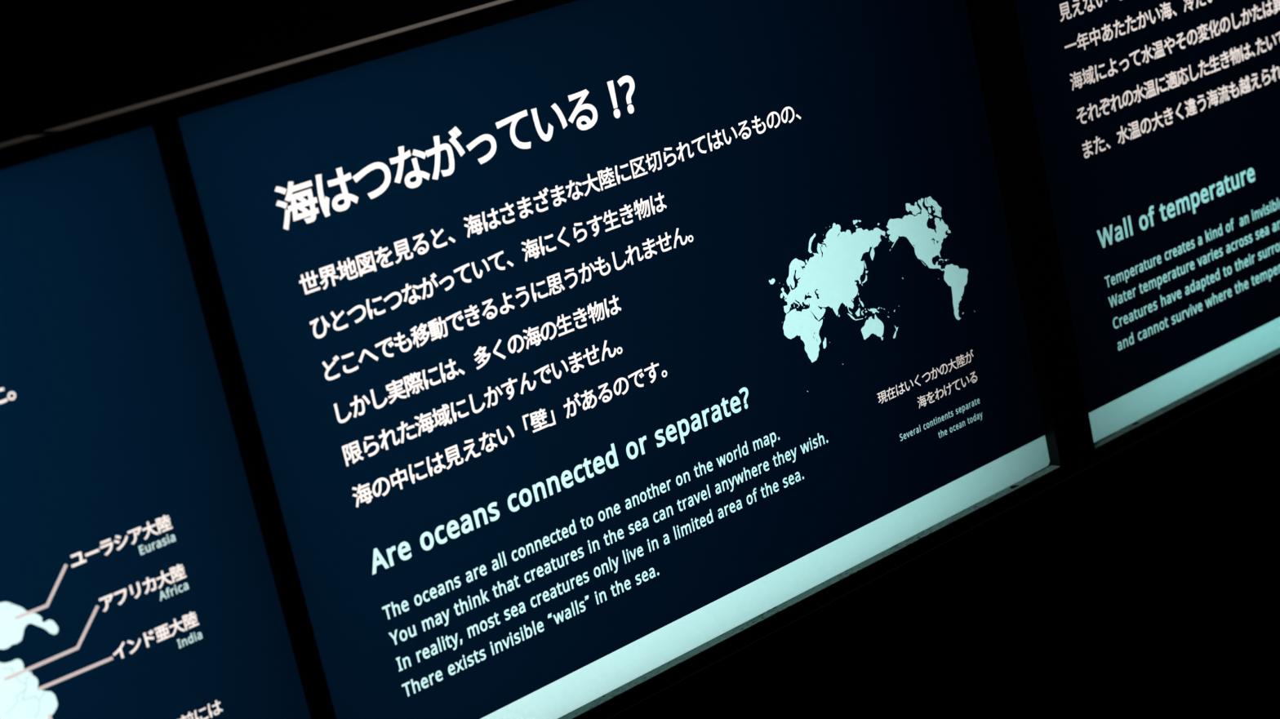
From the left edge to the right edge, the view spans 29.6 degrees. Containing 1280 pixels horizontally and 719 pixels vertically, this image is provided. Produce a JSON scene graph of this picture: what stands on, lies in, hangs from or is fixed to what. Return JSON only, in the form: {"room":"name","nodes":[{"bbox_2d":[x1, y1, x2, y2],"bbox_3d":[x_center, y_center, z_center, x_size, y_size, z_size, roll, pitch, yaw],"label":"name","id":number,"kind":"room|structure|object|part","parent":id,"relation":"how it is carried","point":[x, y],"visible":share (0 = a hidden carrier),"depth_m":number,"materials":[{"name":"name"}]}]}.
{"room":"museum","nodes":[
{"label":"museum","id":0,"kind":"room"},
{"bbox_2d":[0,0,1279,718],"bbox_3d":[-0.131,-0.221,1.433,4.800,2.800,0.005,-23,17,-35],"label":"wall","id":1,"kind":"structure","parent":0,"point":[1144,583],"depth_m":1.77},
{"bbox_2d":[0,125,311,718],"bbox_3d":[-0.501,0.149,1.236,0.626,0.508,0.138,-23,17,-35],"label":"panel","id":2,"kind":"object","parent":1,"relation":"attached to","point":[137,581],"visible":0.99,"depth_m":1.31,"materials":[{"name":"blue plastic"}]},
{"bbox_2d":[177,0,1049,718],"bbox_3d":[-0.025,-0.049,1.602,0.626,0.508,0.138,-23,17,-35],"label":"panel","id":3,"kind":"object","parent":1,"relation":"attached to","point":[580,344],"visible":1,"depth_m":1.52,"materials":[{"name":"blue plastic"}]},
{"bbox_2d":[0,0,1279,718],"bbox_3d":[0.032,-0.031,1.560,2.112,0.449,0.020,-23,17,-35],"label":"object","id":4,"kind":"object","parent":1,"relation":"attached to","point":[995,30],"visible":1,"depth_m":1.61,"materials":[{"name":"black metal"}]},
{"bbox_3d":[-0.012,-0.237,1.505,2.112,0.010,0.010,-23,17,-35],"label":"rail","id":5,"kind":"part","parent":4,"relation":"part of","materials":[{"name":"black metal"}]},
{"bbox_3d":[0.071,0.175,1.599,0.622,0.001,0.010,-23,17,-35],"label":"sill","id":6,"kind":"part","parent":4,"relation":"part of","materials":[{"name":"teal"}]},
{"bbox_3d":[0.081,0.177,1.607,2.112,0.011,0.010,-23,17,-35],"label":"rail","id":7,"kind":"part","parent":4,"relation":"part of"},
{"bbox_3d":[0.569,-0.031,1.982,0.622,0.001,0.010,-23,17,-35],"label":"sill","id":8,"kind":"part","parent":4,"relation":"part of","materials":[{"name":"teal"}]},
{"bbox_2d":[1014,0,1279,442],"bbox_3d":[0.473,-0.255,1.985,0.626,0.508,0.138,-23,17,-35],"label":"panel","id":9,"kind":"object","parent":1,"relation":"attached to","point":[1158,121],"visible":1,"depth_m":1.84,"materials":[{"name":"blue plastic"}]}
]}

